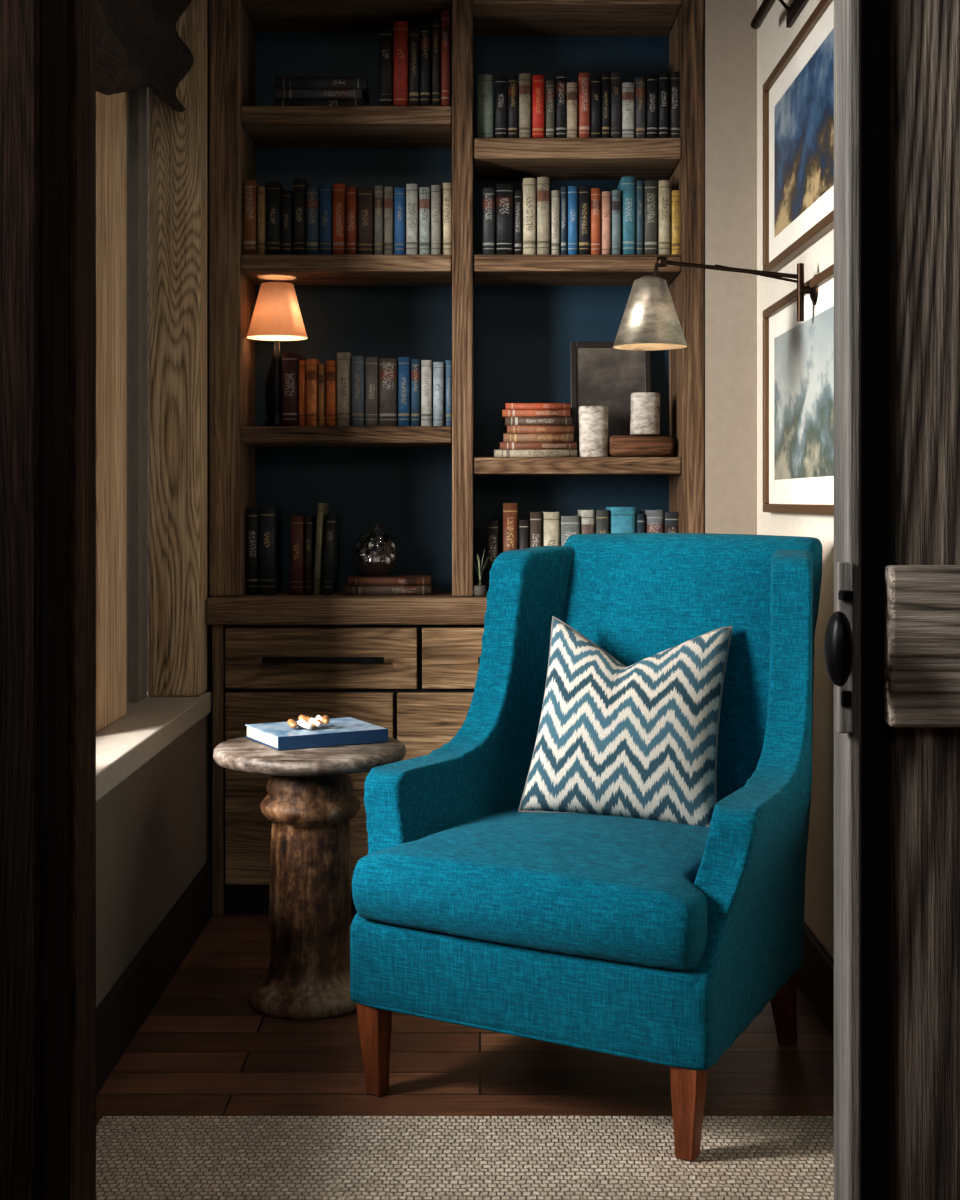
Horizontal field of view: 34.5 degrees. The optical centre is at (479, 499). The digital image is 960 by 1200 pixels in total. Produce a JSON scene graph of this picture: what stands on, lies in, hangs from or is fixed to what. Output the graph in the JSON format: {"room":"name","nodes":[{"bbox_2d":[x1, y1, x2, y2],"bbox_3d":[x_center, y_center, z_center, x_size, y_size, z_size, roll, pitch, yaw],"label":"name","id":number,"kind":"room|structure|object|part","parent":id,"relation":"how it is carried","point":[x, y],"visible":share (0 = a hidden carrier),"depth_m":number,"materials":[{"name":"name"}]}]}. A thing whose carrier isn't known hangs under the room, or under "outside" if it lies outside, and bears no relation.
{"room":"library","nodes":[
{"label":"library","id":0,"kind":"room"},
{"bbox_2d":[96,711,211,1007],"bbox_3d":[-0.857,0.863,3.340,0.200,0.575,2.560,0,0,0],"label":"wall","id":1,"kind":"structure","parent":0,"point":[154,828],"depth_m":3.52,"materials":[{"name":"beige paint"}]},
{"bbox_2d":[0,0,67,1199],"bbox_3d":[-0.569,-0.225,1.885,0.102,2.750,0.130,0,0,0],"label":"door frame","id":2,"kind":"structure","parent":1,"relation":"attached to","point":[33,33],"depth_m":1.82,"materials":[{"name":"brown wood"}]},
{"bbox_2d":[68,0,95,1199],"bbox_3d":[-0.524,-0.225,2.005,0.028,2.750,0.110,0,0,0],"label":"door frame","id":3,"kind":"object","parent":1,"relation":"attached to","point":[81,13],"visible":0.67,"depth_m":1.98,"materials":[{"name":"brown wood"}]},
{"bbox_2d":[96,692,211,801],"bbox_3d":[-0.850,0.560,3.248,0.210,0.055,2.096,0,0,0],"label":"window sill","id":4,"kind":"structure","parent":1,"relation":"on","point":[149,725],"depth_m":3.58,"materials":[{"name":"beige paint"}]},
{"bbox_2d":[96,92,126,732],"bbox_3d":[-0.917,-0.459,3.645,0.085,1.983,0.370,0,0,0],"label":"wood mullion","id":5,"kind":"object","parent":4,"relation":"on","point":[111,110],"visible":0.3,"depth_m":3.67,"materials":[{"name":"brown wood"}]},
{"bbox_2d":[127,91,128,702],"bbox_3d":[-0.940,-0.459,4.005,0.030,1.983,0.150,0,0,0],"label":"stile","id":6,"kind":"object","parent":4,"relation":"on","point":[128,91],"visible":0.2,"depth_m":4.06,"materials":[{"name":"paint"}]},
{"bbox_2d":[129,85,146,701],"bbox_3d":[-0.927,-0.459,4.130,0.055,1.983,0.100,0,0,0],"label":"window frame","id":7,"kind":"structure","parent":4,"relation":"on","point":[137,98],"depth_m":4.08,"materials":[{"name":"paint"}]},
{"bbox_2d":[148,0,206,696],"bbox_3d":[-0.829,-0.459,4.239,0.143,1.983,0.118,0,0,0],"label":"wood panel","id":8,"kind":"object","parent":4,"relation":"on","point":[177,141],"visible":1,"depth_m":4.18,"materials":[{"name":"brown wood"}]},
{"bbox_2d":[147,0,211,692],"bbox_3d":[-0.857,-0.438,4.460,0.200,2.025,0.320,0,0,0],"label":"pier","id":9,"kind":"object","parent":4,"relation":"on","point":[209,627],"visible":0.02,"depth_m":4.30,"materials":[{"name":"black wood"}]},
{"bbox_2d":[96,861,212,1095],"bbox_3d":[-0.748,1.075,3.170,0.018,0.150,2.220,0,0,0],"label":"baseboard","id":10,"kind":"structure","parent":1,"relation":"attached to","point":[121,1013],"depth_m":3.45,"materials":[{"name":"black wood"}]},
{"bbox_2d":[96,915,833,1125],"bbox_3d":[0.000,1.200,1.725,3.400,0.100,6.050,0,0,0],"label":"floor","id":11,"kind":"structure","parent":0,"point":[203,1049],"depth_m":3.11,"materials":[{"name":"brown wood"}]},
{"bbox_2d":[213,737,405,1019],"bbox_3d":[-0.391,0.856,3.549,0.440,0.587,0.440,0,0,0],"label":"pedestal side table","id":12,"kind":"object","parent":11,"relation":"on","point":[310,803],"visible":0.84,"depth_m":3.46,"materials":[{"name":"brown wood"}]},
{"bbox_2d":[245,717,387,750],"bbox_3d":[-0.384,0.546,3.620,0.270,0.030,0.222,0,0,-28],"label":"book","id":13,"kind":"object","parent":12,"relation":"on","point":[278,736],"visible":0.98,"depth_m":3.55,"materials":[{"name":"blue paper"}]},
{"bbox_2d":[287,715,329,729],"bbox_3d":[-0.397,0.514,3.581,0.092,0.030,0.074,0,0,-23],"label":"flower ornament","id":14,"kind":"object","parent":13,"relation":"on","point":[304,721],"visible":1,"depth_m":3.57,"materials":[{"name":"gold metal"}]},
{"bbox_2d":[206,0,703,915],"bbox_3d":[-0.065,-0.223,4.426,1.380,2.745,0.383,0,0,0],"label":"bookcase","id":15,"kind":"object","parent":11,"relation":"on","point":[407,666],"visible":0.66,"depth_m":4.33,"materials":[{"name":"brown wood"}]},
{"bbox_2d":[247,282,307,425],"bbox_3d":[-0.581,-0.412,4.425,0.174,0.411,0.174,0,0,0],"label":"table lamp","id":16,"kind":"object","parent":15,"relation":"on","point":[277,317],"visible":0.82,"depth_m":4.38,"materials":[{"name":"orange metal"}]},
{"bbox_3d":[-0.581,-0.541,4.425,0.174,0.154,0.174,0,0,0],"label":"lamp shade","id":17,"kind":"part","parent":16,"relation":"part of","materials":[{"name":"fabric"}]},
{"bbox_2d":[247,503,340,595],"bbox_3d":[-0.533,0.139,4.442,0.253,0.261,0.171,0,0,0],"label":"books","id":18,"kind":"object","parent":15,"relation":"on","point":[314,540],"visible":1,"depth_m":4.36,"materials":[{"name":"paper"}]},
{"bbox_3d":[-0.473,0.902,4.280,0.464,0.323,0.020,0,0,0],"label":"drawer","id":19,"kind":"part","parent":15,"relation":"part of","materials":[{"name":"brown wood"}]},
{"bbox_3d":[-0.473,0.631,4.280,0.464,0.196,0.020,0,0,0],"label":"drawer","id":20,"kind":"part","parent":15,"relation":"part of","materials":[{"name":"brown wood"}]},
{"bbox_3d":[-0.439,0.438,4.280,0.531,0.169,0.020,0,0,0],"label":"drawer","id":21,"kind":"part","parent":15,"relation":"part of","materials":[{"name":"brown wood"}]},
{"bbox_2d":[274,77,368,105],"bbox_3d":[-0.450,-1.146,4.422,0.262,0.091,0.161,0,0,0],"label":"book stack","id":22,"kind":"object","parent":15,"relation":"on","point":[290,91],"visible":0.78,"depth_m":4.35,"materials":[{"name":"paper"}]},
{"bbox_3d":[-0.431,0.439,4.240,0.335,0.018,0.010,0,0,0],"label":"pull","id":23,"kind":"part","parent":15,"relation":"part of","materials":[{"name":"black metal"}]},
{"bbox_3d":[-0.373,-0.182,4.452,0.588,0.047,0.295,0,0,0],"label":"shelf","id":24,"kind":"part","parent":15,"relation":"part of","materials":[{"name":"brown wood"}]},
{"bbox_3d":[-0.373,-0.661,4.452,0.588,0.047,0.295,0,0,0],"label":"shelf","id":25,"kind":"part","parent":15,"relation":"part of","materials":[{"name":"brown wood"}]},
{"bbox_3d":[-0.373,-1.074,4.452,0.588,0.050,0.295,0,0,0],"label":"shelf","id":26,"kind":"part","parent":15,"relation":"part of","materials":[{"name":"brown wood"}]},
{"bbox_2d":[206,591,486,624],"bbox_3d":[-0.065,0.307,4.425,1.380,0.074,0.350,0,0,0],"label":"countertop","id":27,"kind":"structure","parent":15,"relation":"on","point":[440,607],"depth_m":4.25,"materials":[{"name":"brown wood"}]},
{"bbox_2d":[243,179,451,255],"bbox_3d":[-0.372,-0.795,4.423,0.585,0.218,0.188,0,0,0],"label":"books","id":28,"kind":"object","parent":15,"relation":"on","point":[339,219],"visible":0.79,"depth_m":4.34,"materials":[{"name":"paper"}]},
{"bbox_2d":[282,352,451,426],"bbox_3d":[-0.319,-0.311,4.429,0.479,0.209,0.187,0,0,0],"label":"books","id":29,"kind":"object","parent":15,"relation":"on","point":[351,390],"visible":0.86,"depth_m":4.34,"materials":[{"name":"paper"}]},
{"bbox_2d":[345,575,432,594],"bbox_3d":[-0.260,0.244,4.443,0.243,0.049,0.161,0,0,0],"label":"book stack","id":30,"kind":"object","parent":15,"relation":"on","point":[357,584],"visible":1,"depth_m":4.37,"materials":[{"name":"paper"}]},
{"bbox_2d":[352,524,398,575],"bbox_3d":[-0.301,0.143,4.450,0.136,0.151,0.136,0,0,0],"label":"glass vase","id":31,"kind":"object","parent":30,"relation":"on","point":[359,559],"visible":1,"depth_m":4.43,"materials":[{"name":"clear glass"}]},
{"bbox_3d":[-0.301,0.152,4.450,0.117,0.114,0.117,0,0,0],"label":"glass","id":32,"kind":"part","parent":31,"relation":"part of","materials":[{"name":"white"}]},
{"bbox_2d":[379,10,450,105],"bbox_3d":[-0.184,-1.238,4.414,0.198,0.274,0.167,0,0,0],"label":"books","id":33,"kind":"object","parent":15,"relation":"on","point":[415,68],"visible":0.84,"depth_m":4.34,"materials":[{"name":"paper"}]},
{"bbox_3d":[-0.021,0.631,4.280,0.417,0.196,0.020,0,0,0],"label":"drawer","id":34,"kind":"part","parent":15,"relation":"part of","materials":[{"name":"brown wood"}]},
{"bbox_3d":[0.180,0.438,4.280,0.680,0.169,0.020,0,0,0],"label":"drawer","id":35,"kind":"part","parent":15,"relation":"part of","materials":[{"name":"brown wood"}]},
{"bbox_3d":[-0.065,-0.223,4.609,1.380,2.745,0.018,0,0,0],"label":"panel","id":36,"kind":"part","parent":15,"relation":"part of","materials":[{"name":"blue paint"}]},
{"bbox_2d":[473,550,486,596],"bbox_3d":[-0.005,0.201,4.299,0.074,0.135,0.047,0,0,-14],"label":"air plant","id":37,"kind":"object","parent":15,"relation":"on","point":[479,590],"visible":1,"depth_m":4.29,"materials":[{"name":"green plant"}]},
{"bbox_3d":[0.000,0.253,4.300,0.036,0.031,0.036,0,0,0],"label":"pot","id":38,"kind":"part","parent":37,"relation":"part of","materials":[{"name":"grey ceramic"}]},
{"bbox_2d":[494,403,576,456],"bbox_3d":[0.157,-0.198,4.443,0.235,0.154,0.162,0,0,0],"label":"book stack","id":39,"kind":"object","parent":15,"relation":"on","point":[531,429],"visible":0.99,"depth_m":4.37,"materials":[{"name":"paper"}]},
{"bbox_3d":[0.271,-0.096,4.452,0.580,0.047,0.295,0,0,0],"label":"shelf","id":40,"kind":"part","parent":15,"relation":"part of","materials":[{"name":"brown wood"}]},
{"bbox_3d":[0.271,-0.661,4.452,0.580,0.047,0.295,0,0,0],"label":"shelf","id":41,"kind":"part","parent":15,"relation":"part of","materials":[{"name":"brown wood"}]},
{"bbox_3d":[0.271,-0.981,4.452,0.580,0.058,0.295,0,0,0],"label":"shelf","id":42,"kind":"part","parent":15,"relation":"part of","materials":[{"name":"brown wood"}]},
{"bbox_2d":[477,71,679,137],"bbox_3d":[0.278,-1.109,4.420,0.571,0.195,0.181,0,0,0],"label":"books","id":43,"kind":"object","parent":15,"relation":"on","point":[601,106],"visible":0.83,"depth_m":4.34,"materials":[{"name":"paper"}]},
{"bbox_2d":[482,176,679,254],"bbox_3d":[0.286,-0.797,4.421,0.560,0.223,0.181,0,0,0],"label":"books","id":44,"kind":"object","parent":15,"relation":"on","point":[638,218],"visible":0.83,"depth_m":4.34,"materials":[{"name":"paper"}]},
{"bbox_2d":[487,503,678,591],"bbox_3d":[0.293,0.139,4.452,0.545,0.260,0.177,0,0,0],"label":"books","id":45,"kind":"object","parent":15,"relation":"on","point":[542,528],"visible":0.34,"depth_m":4.37,"materials":[{"name":"paper"}]},
{"bbox_2d":[578,406,607,456],"bbox_3d":[0.322,-0.193,4.390,0.085,0.145,0.087,0,0,0],"label":"candle holder","id":46,"kind":"object","parent":15,"relation":"on","point":[593,420],"visible":0.9,"depth_m":4.35,"materials":[{"name":"white stone"}]},
{"bbox_2d":[570,342,651,456],"bbox_3d":[0.384,-0.293,4.534,0.236,0.347,0.068,0,0,0],"label":"framed print","id":47,"kind":"object","parent":15,"relation":"on","point":[601,374],"visible":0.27,"depth_m":4.54,"materials":[{"name":"black"}]},
{"bbox_3d":[0.275,-0.293,4.534,0.018,0.350,0.014,0,-9,0],"label":"frame","id":48,"kind":"part","parent":47,"relation":"part of","materials":[{"name":"black wood"}]},
{"bbox_3d":[0.384,-0.457,4.560,0.200,0.018,0.014,0,-9,0],"label":"frame","id":49,"kind":"part","parent":47,"relation":"part of","materials":[{"name":"black wood"}]},
{"bbox_3d":[0.493,-0.293,4.534,0.018,0.350,0.014,0,-9,0],"label":"frame","id":50,"kind":"part","parent":47,"relation":"part of","materials":[{"name":"black wood"}]},
{"bbox_2d":[609,435,673,456],"bbox_3d":[0.457,-0.152,4.384,0.180,0.062,0.062,0,0,0],"label":"wooden box","id":51,"kind":"object","parent":15,"relation":"on","point":[621,445],"visible":1,"depth_m":4.36,"materials":[{"name":"brown wood"}]},
{"bbox_2d":[630,392,659,434],"bbox_3d":[0.470,-0.245,4.390,0.086,0.118,0.087,0,0,0],"label":"candle holder","id":52,"kind":"object","parent":51,"relation":"on","point":[645,406],"visible":0.99,"depth_m":4.36,"materials":[{"name":"white stone"}]},
{"bbox_2d":[96,1116,833,1199],"bbox_3d":[0.018,1.144,2.475,1.435,0.011,0.770,0,0,0],"label":"area rug","id":53,"kind":"object","parent":11,"relation":"on","point":[138,1157],"visible":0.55,"depth_m":2.68,"materials":[{"name":"beige carpet"}]},
{"bbox_2d":[350,533,821,1160],"bbox_3d":[0.260,0.611,3.148,0.827,1.075,0.854,0,0,30],"label":"wingback armchair","id":54,"kind":"object","parent":11,"relation":"on","point":[648,940],"visible":0.9,"depth_m":2.96,"materials":[{"name":"teal fabric"}]},
{"bbox_3d":[-0.205,1.060,3.000,0.052,0.179,0.052,0,0,30],"label":"leg","id":55,"kind":"part","parent":54,"relation":"part of","materials":[{"name":"brown wood"}]},
{"bbox_2d":[352,807,709,969],"bbox_3d":[0.207,0.728,3.063,0.710,0.164,0.655,0,0,30],"label":"seat cushion","id":56,"kind":"object","parent":54,"relation":"on","point":[595,891],"depth_m":2.83,"materials":[{"name":"teal fabric"}]},
{"bbox_3d":[0.233,0.893,3.102,0.738,0.163,0.682,0,0,30],"label":"seat rail","id":57,"kind":"part","parent":54,"relation":"part of","materials":[{"name":"teal fabric"}]},
{"bbox_2d":[518,616,732,826],"bbox_3d":[0.302,0.466,3.246,0.429,0.425,0.198,0,0,17],"label":"throw pillow","id":58,"kind":"object","parent":54,"relation":"on","point":[640,739],"visible":0.98,"depth_m":3.19,"materials":[{"name":"fabric"}]},
{"bbox_3d":[0.362,1.054,2.674,0.052,0.167,0.052,0,0,30],"label":"leg","id":59,"kind":"part","parent":54,"relation":"part of","materials":[{"name":"brown wood"}]},
{"bbox_3d":[0.636,1.060,3.241,0.052,0.179,0.091,0,0,30],"label":"leg","id":60,"kind":"part","parent":54,"relation":"part of","materials":[{"name":"brown wood"}]},
{"bbox_2d":[834,0,860,1199],"bbox_3d":[0.456,-0.215,1.920,0.017,2.710,0.080,0,0,0],"label":"door edge","id":61,"kind":"object","parent":11,"relation":"on","point":[847,13],"visible":1,"depth_m":1.89,"materials":[{"name":"grey wood"}]},
{"bbox_2d":[824,611,852,685],"bbox_3d":[0.427,0.177,1.853,0.032,0.089,0.065,0,0,0],"label":"door knob","id":62,"kind":"object","parent":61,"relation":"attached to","point":[838,645],"depth_m":1.83,"materials":[{"name":"black metal"}]},
{"bbox_2d":[837,562,852,732],"bbox_3d":[0.443,0.179,1.874,0.018,0.207,0.012,0,0,0],"label":"latch plate","id":63,"kind":"object","parent":61,"relation":"attached to","point":[844,569],"visible":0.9,"depth_m":1.87,"materials":[{"name":"grey metal"}]},
{"bbox_2d":[838,590,853,600],"bbox_3d":[0.441,0.115,1.862,0.014,0.012,0.020,0,0,0],"label":"thumb latch","id":64,"kind":"object","parent":63,"relation":"attached to","point":[843,595],"visible":1,"depth_m":1.85,"materials":[{"name":"black metal"}]},
{"bbox_2d":[841,690,851,706],"bbox_3d":[0.442,0.240,1.867,0.012,0.019,0.010,0,0,0],"label":"keeper","id":65,"kind":"object","parent":63,"relation":"attached to","point":[846,695],"visible":1,"depth_m":1.86,"materials":[{"name":"black metal"}]},
{"bbox_2d":[891,0,959,1199],"bbox_3d":[0.581,-0.215,1.917,0.137,2.710,0.034,0,0,0],"label":"plank","id":66,"kind":"object","parent":11,"relation":"on","point":[925,34],"visible":1,"depth_m":1.90,"materials":[{"name":"brown wood"}]},
{"bbox_3d":[0.721,-0.215,1.917,0.137,2.710,0.034,0,0,0],"label":"plank","id":67,"kind":"object","parent":11,"relation":"on","visible":0},
{"bbox_2d":[885,565,959,726],"bbox_3d":[0.706,0.177,1.882,0.420,0.196,0.034,0,0,0],"label":"rail","id":68,"kind":"object","parent":67,"relation":"attached to","point":[922,602],"visible":1,"depth_m":1.86,"materials":[{"name":"wood"}]},
{"bbox_2d":[704,0,756,534],"bbox_3d":[0.699,-0.225,4.460,0.144,2.750,0.320,0,0,0],"label":"wall","id":69,"kind":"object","parent":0,"point":[730,40],"depth_m":4.30,"materials":[{"name":"beige paint"}]},
{"bbox_2d":[757,0,833,958],"bbox_3d":[0.831,-0.225,3.390,0.120,2.750,2.660,0,0,0],"label":"wall","id":70,"kind":"structure","parent":0,"point":[774,38],"depth_m":3.56,"materials":[{"name":"beige paint"}]},
{"bbox_2d":[613,257,817,350],"bbox_3d":[0.536,-0.449,3.500,0.470,0.205,0.168,0,0,0],"label":"wall sconce","id":71,"kind":"object","parent":70,"relation":"attached to","point":[650,321],"visible":0.94,"depth_m":3.46,"materials":[{"name":"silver metal"}]},
{"bbox_3d":[0.385,-0.427,3.500,0.168,0.160,0.168,0,0,0],"label":"lamp shade","id":72,"kind":"part","parent":71,"relation":"part of","materials":[{"name":"silver metal"}]},
{"bbox_3d":[0.559,-0.521,3.500,0.335,0.045,0.010,0,0,0],"label":"arm","id":73,"kind":"part","parent":71,"relation":"part of","materials":[{"name":"brown metal"}]},
{"bbox_3d":[0.761,-0.476,3.500,0.020,0.070,0.070,0,0,0],"label":"wall plate","id":74,"kind":"part","parent":71,"relation":"part of","materials":[{"name":"brown metal"}]},
{"bbox_2d":[751,0,808,28],"bbox_3d":[0.731,-1.207,3.680,0.087,0.075,0.500,0,0,0],"label":"picture light","id":75,"kind":"object","parent":70,"relation":"attached to","point":[792,13],"visible":1,"depth_m":3.78,"materials":[{"name":"brown metal"}]},
{"bbox_3d":[0.737,-1.216,3.800,0.076,0.058,0.010,0,0,0],"label":"arm","id":76,"kind":"part","parent":75,"relation":"part of","materials":[{"name":"brown metal"}]},
{"bbox_3d":[0.765,-1.190,3.700,0.012,0.040,0.260,0,0,0],"label":"plate","id":77,"kind":"part","parent":75,"relation":"part of","materials":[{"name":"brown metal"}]},
{"bbox_2d":[763,264,833,514],"bbox_3d":[0.758,-0.234,3.600,0.025,0.532,0.960,0,0,0],"label":"framed picture","id":78,"kind":"object","parent":70,"relation":"attached to","point":[798,357],"visible":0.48,"depth_m":3.66,"materials":[{"name":"brown paper"}]},
{"bbox_3d":[0.758,-0.234,4.069,0.025,0.488,0.022,0,0,0],"label":"frame","id":79,"kind":"part","parent":78,"relation":"part of","materials":[{"name":"brown wood"}]},
{"bbox_3d":[0.758,-0.489,3.600,0.025,0.022,0.960,0,0,0],"label":"frame","id":80,"kind":"part","parent":78,"relation":"part of","materials":[{"name":"brown wood"}]},
{"bbox_3d":[0.758,0.021,3.600,0.025,0.022,0.960,0,0,0],"label":"frame","id":81,"kind":"part","parent":78,"relation":"part of","materials":[{"name":"brown wood"}]},
{"bbox_2d":[774,306,833,479],"bbox_3d":[0.758,-0.234,3.600,0.001,0.364,0.750,0,0,0],"label":"artwork","id":82,"kind":"object","parent":78,"relation":"attached to","point":[803,350],"depth_m":3.60},
{"bbox_2d":[763,0,833,271],"bbox_3d":[0.758,-0.844,3.600,0.025,0.504,0.960,0,0,0],"label":"framed picture","id":83,"kind":"object","parent":70,"relation":"attached to","point":[798,94],"visible":0.62,"depth_m":3.65,"materials":[{"name":"brown paper"}]},
{"bbox_3d":[0.758,-0.844,4.069,0.025,0.460,0.022,0,0,0],"label":"frame","id":84,"kind":"part","parent":83,"relation":"part of","materials":[{"name":"brown wood"}]},
{"bbox_3d":[0.758,-1.085,3.600,0.025,0.022,0.960,0,0,0],"label":"frame","id":85,"kind":"part","parent":83,"relation":"part of","materials":[{"name":"brown wood"}]},
{"bbox_3d":[0.758,-0.603,3.600,0.025,0.022,0.960,0,0,0],"label":"frame","id":86,"kind":"part","parent":83,"relation":"part of","materials":[{"name":"brown wood"}]},
{"bbox_2d":[774,28,833,236],"bbox_3d":[0.758,-0.844,3.600,0.001,0.336,0.750,0,0,0],"label":"artwork","id":87,"kind":"object","parent":83,"relation":"attached to","point":[804,107],"depth_m":3.60},
{"bbox_2d":[796,922,833,1038],"bbox_3d":[0.762,1.075,3.180,0.018,0.150,2.240,0,0,0],"label":"baseboard","id":88,"kind":"structure","parent":70,"relation":"attached to","point":[815,975],"depth_m":3.45,"materials":[{"name":"brown wood"}]},
{"bbox_3d":[-0.857,-1.525,3.340,0.200,0.150,2.560,0,0,0],"label":"wall","id":89,"kind":"structure","parent":0,"visible":0},
{"bbox_2d":[96,0,193,111],"bbox_3d":[-0.806,-1.160,3.184,0.076,0.575,1.955,0,0,0],"label":"window valance","id":90,"kind":"object","parent":89,"relation":"attached to","point":[138,42],"visible":0.88,"depth_m":3.62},
{"bbox_3d":[1.100,-0.225,2.010,1.000,2.750,0.080,0,0,0],"label":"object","id":91,"kind":"object","parent":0,"visible":0},
{"bbox_2d":[861,0,890,1199],"bbox_3d":[0.537,-0.215,1.950,0.125,2.710,0.030,0,0,0],"label":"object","id":92,"kind":"object","parent":91,"relation":"attached to","point":[875,14],"visible":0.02,"depth_m":1.94,"materials":[{"name":"black"}]}
]}

